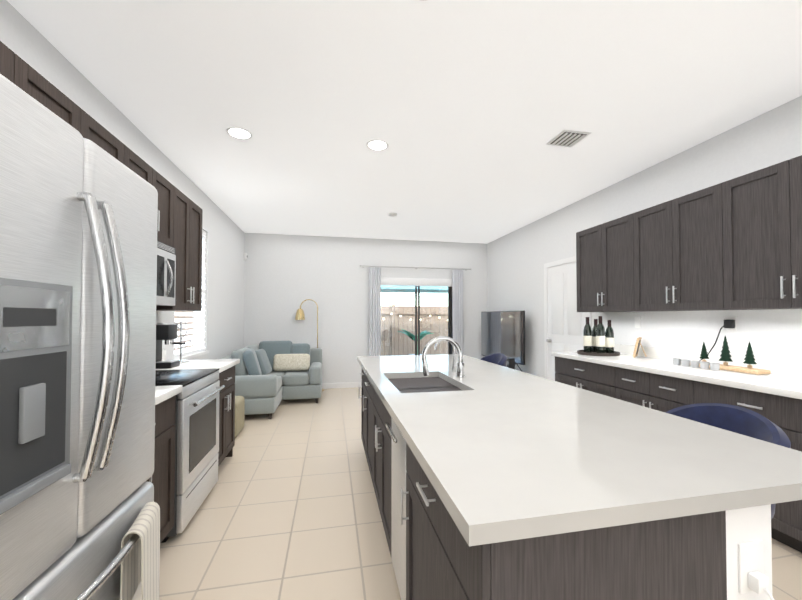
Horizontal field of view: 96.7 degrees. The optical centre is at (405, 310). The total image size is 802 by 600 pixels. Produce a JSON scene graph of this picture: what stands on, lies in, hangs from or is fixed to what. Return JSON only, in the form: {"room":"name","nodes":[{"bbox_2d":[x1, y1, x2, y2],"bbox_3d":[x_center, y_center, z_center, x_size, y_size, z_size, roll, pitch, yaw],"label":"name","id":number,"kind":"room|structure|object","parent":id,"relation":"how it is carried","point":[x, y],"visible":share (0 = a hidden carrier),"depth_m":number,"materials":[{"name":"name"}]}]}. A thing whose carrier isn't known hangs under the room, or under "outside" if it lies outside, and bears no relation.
{"room":"kitchen","nodes":[
{"label":"kitchen","id":0,"kind":"room"},
{"bbox_2d":[0,0,244,359],"bbox_3d":[-1.956,-0.060,1.607,0.150,2.820,9.880,0,-1,-12],"label":"wall","id":1,"kind":"structure","parent":0,"point":[26,41],"depth_m":3.47,"materials":[{"name":"paint"}]},
{"bbox_2d":[0,41,23,90],"bbox_3d":[-1.591,-0.757,1.061,0.326,0.455,0.524,0,-1,-12],"label":"upper cabinet","id":2,"kind":"object","parent":1,"relation":"attached to","point":[11,65],"depth_m":1.34,"materials":[{"name":"brown wood"}]},
{"bbox_2d":[24,61,135,169],"bbox_3d":[-1.726,-0.498,1.699,0.326,0.950,0.790,0,-1,-12],"label":"upper cabinet","id":3,"kind":"object","parent":1,"relation":"attached to","point":[38,87],"depth_m":1.66,"materials":[{"name":"brown wood"}]},
{"bbox_2d":[132,155,175,247],"bbox_3d":[-1.864,-0.721,2.359,0.326,0.480,0.670,0,-1,-12],"label":"upper cabinet","id":4,"kind":"object","parent":1,"relation":"attached to","point":[166,221],"depth_m":2.56,"materials":[{"name":"brown wood"}]},
{"bbox_2d":[156,240,175,305],"bbox_3d":[-1.828,-0.259,2.358,0.395,0.437,0.658,0,-1,-12],"label":"microwave","id":5,"kind":"object","parent":4,"relation":"attached to","point":[166,269],"visible":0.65,"depth_m":2.54,"materials":[{"name":"grey metal"}]},
{"bbox_2d":[161,350,165,360],"bbox_3d":[-2.002,0.392,2.249,0.019,0.100,2.102,0,-1,-12],"label":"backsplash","id":6,"kind":"structure","parent":1,"relation":"attached to","point":[163,351],"depth_m":3.23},
{"bbox_2d":[156,188,202,310],"bbox_3d":[-1.990,-0.475,2.957,0.326,0.950,0.679,0,-1,-12],"label":"upper cabinet","id":7,"kind":"object","parent":1,"relation":"attached to","point":[179,222],"depth_m":2.99,"materials":[{"name":"brown wood"}]},
{"bbox_2d":[174,230,208,359],"bbox_3d":[-2.419,-0.230,3.965,0.130,1.508,1.000,0,-1,-12],"label":"window","id":8,"kind":"structure","parent":1,"relation":"in","point":[198,349],"depth_m":4.18,"materials":[{"name":"white glass"}]},
{"bbox_2d":[244,233,486,382],"bbox_3d":[-0.620,0.037,6.857,4.620,2.820,0.150,0,-1,-12],"label":"wall","id":9,"kind":"structure","parent":0,"point":[286,276],"depth_m":6.64,"materials":[{"name":"paint"}]},
{"bbox_2d":[322,382,360,388],"bbox_3d":[-1.719,1.394,6.519,2.280,0.095,0.012,0,-1,-12],"label":"baseboard","id":10,"kind":"structure","parent":9,"relation":"attached to","point":[340,385],"depth_m":6.61,"materials":[{"name":"white"}]},
{"bbox_2d":[360,265,471,270],"bbox_3d":[0.211,-0.821,6.906,2.218,0.042,0.123,0,-1,-12],"label":"curtain rod","id":11,"kind":"object","parent":9,"relation":"attached to","point":[363,266],"visible":1,"depth_m":6.86,"materials":[{"name":"silver metal"}]},
{"bbox_2d":[369,267,380,355],"bbox_3d":[-0.583,0.306,6.675,0.223,2.215,0.078,0,-1,-12],"label":"curtain","id":12,"kind":"object","parent":11,"relation":"hanging from","point":[374,311],"visible":0.69,"depth_m":6.68,"materials":[{"name":"fabric"}]},
{"bbox_2d":[452,270,462,354],"bbox_3d":[1.022,0.313,7.012,0.223,2.215,0.078,0,-1,-12],"label":"curtain","id":13,"kind":"object","parent":11,"relation":"hanging from","point":[457,299],"visible":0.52,"depth_m":7.01,"materials":[{"name":"fabric"}]},
{"bbox_2d":[381,278,451,286],"bbox_3d":[0.203,-0.549,6.937,1.600,0.145,0.048,0,-1,-12],"label":"blind valance","id":14,"kind":"object","parent":9,"relation":"attached to","point":[414,282],"visible":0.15,"depth_m":6.91,"materials":[{"name":"white fabric"}]},
{"bbox_2d":[381,286,452,355],"bbox_3d":[0.182,0.436,7.018,1.516,2.028,0.090,0,-1,-12],"label":"sliding door","id":15,"kind":"structure","parent":9,"relation":"in","point":[450,327],"depth_m":7.05,"materials":[{"name":"clear glass"}]},
{"bbox_2d":[7,0,801,243],"bbox_3d":[0.379,-1.510,2.123,4.920,0.100,9.880,0,-1,-12],"label":"ceiling","id":16,"kind":"structure","parent":0,"point":[467,111],"depth_m":2.38,"materials":[{"name":"white paint"}]},
{"bbox_2d":[226,127,252,139],"bbox_3d":[-1.361,-1.444,2.912,0.200,0.004,0.200,0,-1,-12],"label":"recessed light","id":17,"kind":"object","parent":16,"relation":"in","point":[239,133],"visible":1,"depth_m":2.91,"materials":[{"name":"white plastic"}]},
{"bbox_2d":[366,140,388,150],"bbox_3d":[-0.249,-1.440,3.115,0.200,0.004,0.200,0,-1,-12],"label":"recessed light","id":18,"kind":"object","parent":16,"relation":"in","point":[376,145],"visible":1,"depth_m":3.11,"materials":[{"name":"white plastic"}]},
{"bbox_2d":[388,212,396,216],"bbox_3d":[-0.191,-1.388,5.180,0.130,0.032,0.130,0,-1,-12],"label":"smoke detector","id":19,"kind":"object","parent":16,"relation":"attached to","point":[392,214],"visible":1,"depth_m":5.14,"materials":[{"name":"white plastic"}]},
{"bbox_2d":[546,129,590,146],"bbox_3d":[1.361,-1.434,2.992,0.250,0.020,0.250,0,-1,-12],"label":"ceiling vent","id":20,"kind":"object","parent":16,"relation":"in","point":[567,138],"visible":1,"depth_m":2.97,"materials":[{"name":"white metal"}]},
{"bbox_2d":[381,285,447,292],"bbox_3d":[-0.128,0.459,8.838,5.000,2.050,1.200,0,-1,-12],"label":"awning","id":21,"kind":"object","parent":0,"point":[404,289],"depth_m":8.44,"materials":[{"name":"teal"}]},
{"bbox_2d":[159,387,801,599],"bbox_3d":[0.379,1.409,2.069,4.920,0.100,9.880,0,-1,-12],"label":"floor","id":22,"kind":"structure","parent":0,"point":[288,509],"depth_m":2.25,"materials":[{"name":"tile"}]},
{"bbox_2d":[0,74,157,599],"bbox_3d":[-1.236,0.425,0.891,0.909,1.825,0.842,0,-1,-12],"label":"fridge","id":23,"kind":"object","parent":22,"relation":"on","point":[78,250],"visible":0.96,"depth_m":0.91,"materials":[{"name":"grey metal"}]},
{"bbox_2d":[120,502,159,599],"bbox_3d":[-0.869,0.932,1.180,0.068,0.501,0.202,0,-1,-21],"label":"towel","id":24,"kind":"object","parent":23,"relation":"hanging from","point":[140,562],"visible":0.94,"depth_m":1.17,"materials":[{"name":"white fabric"}]},
{"bbox_2d":[147,394,176,543],"bbox_3d":[-1.573,0.911,1.645,0.616,0.880,0.763,0,-1,-12],"label":"base cabinet","id":25,"kind":"object","parent":22,"relation":"on","point":[161,479],"depth_m":1.97,"materials":[{"name":"brown wood"}]},
{"bbox_2d":[155,386,182,405],"bbox_3d":[-1.555,0.451,1.658,0.652,0.040,0.765,0,-1,-12],"label":"countertop","id":26,"kind":"structure","parent":25,"relation":"on","point":[162,393],"depth_m":1.94,"materials":[{"name":"white stone"}]},
{"bbox_2d":[155,369,224,542],"bbox_3d":[-1.668,0.815,2.380,0.687,1.100,0.697,0,-1,-12],"label":"range","id":27,"kind":"object","parent":22,"relation":"on","point":[196,424],"visible":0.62,"depth_m":2.30,"materials":[{"name":"grey metal"}]},
{"bbox_2d":[169,366,234,466],"bbox_3d":[-1.861,0.937,3.022,0.616,0.880,0.623,0,-1,-12],"label":"base cabinet","id":28,"kind":"object","parent":22,"relation":"on","point":[227,394],"depth_m":3.11,"materials":[{"name":"brown wood"}]},
{"bbox_2d":[156,359,238,373],"bbox_3d":[-1.844,0.477,3.034,0.652,0.040,0.627,0,-1,-12],"label":"countertop","id":29,"kind":"structure","parent":28,"relation":"on","point":[221,364],"depth_m":3.00,"materials":[{"name":"white stone"}]},
{"bbox_2d":[156,323,185,368],"bbox_3d":[-1.925,0.276,2.823,0.312,0.352,0.170,0,-1,-12],"label":"coffee maker","id":30,"kind":"object","parent":29,"relation":"on","point":[167,332],"visible":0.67,"depth_m":2.79,"materials":[{"name":"black plastic"}]},
{"bbox_2d":[172,321,191,362],"bbox_3d":[-2.005,0.277,3.174,0.165,0.362,0.168,0,-1,-12],"label":"mug tree","id":31,"kind":"object","parent":29,"relation":"on","point":[181,338],"visible":0.77,"depth_m":3.17,"materials":[{"name":"silver metal"}]},
{"bbox_2d":[235,396,244,437],"bbox_3d":[-2.056,1.193,3.985,0.400,0.398,0.400,0,-1,-12],"label":"pouf","id":32,"kind":"object","parent":22,"relation":"on","point":[239,411],"visible":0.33,"depth_m":3.96,"materials":[{"name":"beige fabric"}]},
{"bbox_2d":[219,341,321,418],"bbox_3d":[-1.946,0.952,5.341,1.310,0.935,1.600,0,-1,-12],"label":"sofa","id":33,"kind":"object","parent":22,"relation":"on","point":[270,376],"visible":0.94,"depth_m":5.34,"materials":[{"name":"fabric"}]},
{"bbox_2d":[295,299,323,390],"bbox_3d":[-1.722,0.620,6.380,0.508,1.638,0.240,0,-1,-12],"label":"floor lamp","id":34,"kind":"object","parent":22,"relation":"on","point":[300,314],"visible":0.69,"depth_m":6.33,"materials":[{"name":"gold metal"}]},
{"bbox_2d":[480,353,506,366],"bbox_3d":[0.745,0.903,3.453,0.451,0.966,0.416,0,-1,-12],"label":"stool","id":35,"kind":"object","parent":22,"relation":"on","point":[498,358],"visible":0.12,"depth_m":3.52,"materials":[{"name":"blue fabric"}]},
{"bbox_2d":[359,364,796,599],"bbox_3d":[0.211,0.921,2.195,0.800,0.880,2.984,0,-1,-12],"label":"kitchen island","id":36,"kind":"object","parent":22,"relation":"on","point":[723,552],"depth_m":0.83,"materials":[{"name":"wood"}]},
{"bbox_2d":[357,356,801,539],"bbox_3d":[0.357,0.462,2.262,1.110,0.040,2.990,0,-1,-12],"label":"island countertop","id":37,"kind":"structure","parent":36,"relation":"on","point":[512,450],"depth_m":1.04,"materials":[{"name":"white stone"}]},
{"bbox_2d":[389,376,460,391],"bbox_3d":[0.108,0.583,2.243,0.439,0.226,0.704,0,-1,-12],"label":"sink","id":38,"kind":"object","parent":37,"relation":"in","point":[406,383],"depth_m":2.32,"materials":[{"name":"grey metal"}]},
{"bbox_2d":[421,336,464,375],"bbox_3d":[0.246,0.308,2.383,0.300,0.274,0.111,0,-1,-12],"label":"faucet","id":39,"kind":"object","parent":37,"relation":"on","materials":[{"name":"silver metal"}]},
{"bbox_2d":[555,356,606,395],"bbox_3d":[2.089,0.948,3.658,0.615,0.880,0.950,0,-1,-12],"label":"base cabinet","id":40,"kind":"object","parent":22,"relation":"on","point":[576,373],"depth_m":3.60,"materials":[{"name":"brown wood"}]},
{"bbox_2d":[607,368,682,411],"bbox_3d":[2.247,0.934,2.904,0.615,0.880,0.830,0,-1,-12],"label":"base cabinet","id":41,"kind":"object","parent":22,"relation":"on","point":[656,379],"depth_m":2.87,"materials":[{"name":"brown wood"}]},
{"bbox_2d":[665,403,790,518],"bbox_3d":[1.132,0.864,1.361,0.451,0.966,0.425,0,-1,-12],"label":"stool","id":42,"kind":"object","parent":22,"relation":"on","point":[742,421],"visible":0.12,"depth_m":1.40,"materials":[{"name":"blue fabric"}]},
{"bbox_2d":[683,380,801,552],"bbox_3d":[2.394,0.921,2.205,0.615,0.880,0.840,0,-1,-12],"label":"base cabinet","id":43,"kind":"object","parent":22,"relation":"on","point":[786,523],"depth_m":2.04,"materials":[{"name":"brown wood"}]},
{"bbox_2d":[551,352,801,399],"bbox_3d":[2.504,0.450,1.599,0.651,0.040,5.172,0,-1,-12],"label":"countertop","id":44,"kind":"structure","parent":43,"relation":"on","point":[775,384],"depth_m":2.50,"materials":[{"name":"white stone"}]},
{"bbox_2d":[577,316,619,355],"bbox_3d":[2.059,0.266,3.823,0.410,0.409,0.410,0,-1,-12],"label":"wine bottles","id":45,"kind":"object","parent":44,"relation":"on","point":[598,339],"visible":1,"depth_m":3.77,"materials":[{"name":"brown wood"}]},
{"bbox_2d":[632,337,646,357],"bbox_3d":[2.295,0.364,3.538,0.235,0.189,0.210,0,-1,-12],"label":"frame","id":46,"kind":"object","parent":44,"relation":"on","point":[637,346],"visible":0.98,"depth_m":3.48,"materials":[{"name":"brown wood"}]},
{"bbox_2d":[672,358,676,364],"bbox_3d":[2.249,0.427,2.960,0.060,0.055,0.058,0,-1,-12],"label":"votive","id":47,"kind":"object","parent":44,"relation":"on","point":[674,360],"depth_m":2.95,"materials":[{"name":"clear glass"}]},
{"bbox_2d":[677,358,685,366],"bbox_3d":[2.265,0.425,2.887,0.060,0.055,0.059,0,-1,-12],"label":"votive","id":48,"kind":"object","parent":44,"relation":"on","point":[680,361],"depth_m":2.90,"materials":[{"name":"clear glass"}]},
{"bbox_2d":[686,359,694,367],"bbox_3d":[2.280,0.424,2.813,0.060,0.055,0.058,0,-1,-12],"label":"votive","id":49,"kind":"object","parent":44,"relation":"on","point":[689,363],"depth_m":2.84,"materials":[{"name":"clear glass"}]},
{"bbox_2d":[695,360,704,368],"bbox_3d":[2.295,0.423,2.740,0.060,0.055,0.059,0,-1,-12],"label":"votive","id":50,"kind":"object","parent":44,"relation":"on","point":[695,364],"depth_m":2.76,"materials":[{"name":"clear glass"}]},
{"bbox_2d":[705,361,719,370],"bbox_3d":[2.311,0.421,2.667,0.060,0.055,0.058,0,-1,-12],"label":"votive","id":51,"kind":"object","parent":44,"relation":"on","point":[713,366],"depth_m":2.65,"materials":[{"name":"clear glass"}]},
{"bbox_2d":[699,336,770,374],"bbox_3d":[2.434,0.320,2.715,0.120,0.260,0.500,0,-1,-12],"label":"trees","id":52,"kind":"object","parent":44,"relation":"on","point":[725,356],"visible":0.96,"depth_m":2.61,"materials":[{"name":"green plastic"}]},
{"bbox_3d":[1.624,1.227,6.268,0.420,0.420,1.640,0,-1,-12],"label":"tv stand","id":53,"kind":"object","parent":22,"relation":"on","visible":0},
{"bbox_2d":[481,311,524,371],"bbox_3d":[1.661,0.514,6.249,0.258,0.995,1.450,0,-1,-12],"label":"tv","id":54,"kind":"object","parent":53,"relation":"on","point":[503,332],"visible":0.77,"depth_m":6.09,"materials":[{"name":"black plastic"}]},
{"bbox_2d":[507,358,514,368],"bbox_3d":[1.642,0.878,5.594,0.104,0.248,0.100,0,-1,-12],"label":"speaker","id":55,"kind":"object","parent":53,"relation":"on","point":[511,363],"visible":0.48,"depth_m":5.55},
{"bbox_2d":[487,95,801,377],"bbox_3d":[2.713,-0.042,2.586,0.150,2.820,9.880,0,-1,-12],"label":"wall","id":56,"kind":"structure","parent":0,"point":[518,259],"depth_m":3.39,"materials":[{"name":"paint"}]},
{"bbox_2d":[544,256,591,380],"bbox_3d":[2.135,0.354,4.808,0.065,2.110,0.960,0,-1,-12],"label":"door","id":57,"kind":"structure","parent":56,"relation":"in","point":[564,322],"depth_m":4.90,"materials":[{"name":"white wood"}]},
{"bbox_2d":[576,216,643,311],"bbox_3d":[2.223,-0.448,3.748,0.326,0.924,0.860,0,-1,-12],"label":"upper cabinet","id":58,"kind":"object","parent":56,"relation":"attached to","point":[601,287],"depth_m":3.74,"materials":[{"name":"brown wood"}]},
{"bbox_2d":[635,317,640,327],"bbox_3d":[2.400,0.124,3.692,0.006,0.116,0.072,0,-1,-12],"label":"electrical outlet","id":59,"kind":"object","parent":56,"relation":"attached to","point":[637,322],"visible":1,"depth_m":3.69,"materials":[{"name":"white plastic"}]},
{"bbox_2d":[624,188,711,310],"bbox_3d":[2.379,-0.461,3.004,0.326,0.924,0.898,0,-1,-12],"label":"upper cabinet","id":60,"kind":"object","parent":56,"relation":"attached to","point":[668,245],"depth_m":2.99,"materials":[{"name":"brown wood"}]},
{"bbox_2d":[614,344,801,375],"bbox_3d":[2.814,0.381,1.665,0.017,0.100,5.172,0,-1,-12],"label":"backsplash","id":61,"kind":"structure","parent":56,"relation":"attached to","point":[788,367],"depth_m":2.91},
{"bbox_2d":[699,317,736,360],"bbox_3d":[2.525,0.251,2.905,0.083,0.400,0.255,0,-1,-12],"label":"electrical outlet","id":62,"kind":"object","parent":56,"relation":"attached to","point":[730,323],"visible":0.88,"depth_m":2.82,"materials":[{"name":"white plastic"}]},
{"bbox_2d":[708,155,801,309],"bbox_3d":[2.540,-0.476,2.240,0.326,0.924,0.899,0,-1,-12],"label":"upper cabinet","id":63,"kind":"object","parent":56,"relation":"attached to","point":[734,244],"depth_m":2.38,"materials":[{"name":"brown wood"}]},
{"label":"outside","id":64,"kind":"structure","parent":0,"visible":0},
{"bbox_3d":[-0.357,1.556,9.909,12.000,0.095,5.770,0,-1,-12],"label":"ground","id":65,"kind":"structure","parent":64,"visible":0},
{"bbox_2d":[174,305,447,355],"bbox_3d":[-0.475,0.674,10.488,12.000,1.680,0.140,0,-1,-12],"label":"fence","id":66,"kind":"object","parent":65,"relation":"on","point":[397,347],"depth_m":10.60,"materials":[{"name":"brown wood"}]},
{"bbox_2d":[381,310,447,320],"bbox_3d":[-0.354,0.154,10.411,4.606,0.331,0.056,0,-1,-12],"label":"string lights","id":67,"kind":"object","parent":66,"relation":"hanging from","point":[412,318],"depth_m":10.50,"materials":[{"name":"white glass"}]},
{"bbox_2d":[398,329,432,354],"bbox_3d":[0.265,0.979,9.037,0.871,1.017,1.139,0,-1,-12],"label":"plant","id":68,"kind":"object","parent":65,"relation":"on","point":[413,336],"visible":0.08,"depth_m":9.07,"materials":[{"name":"green plant"}]}
]}

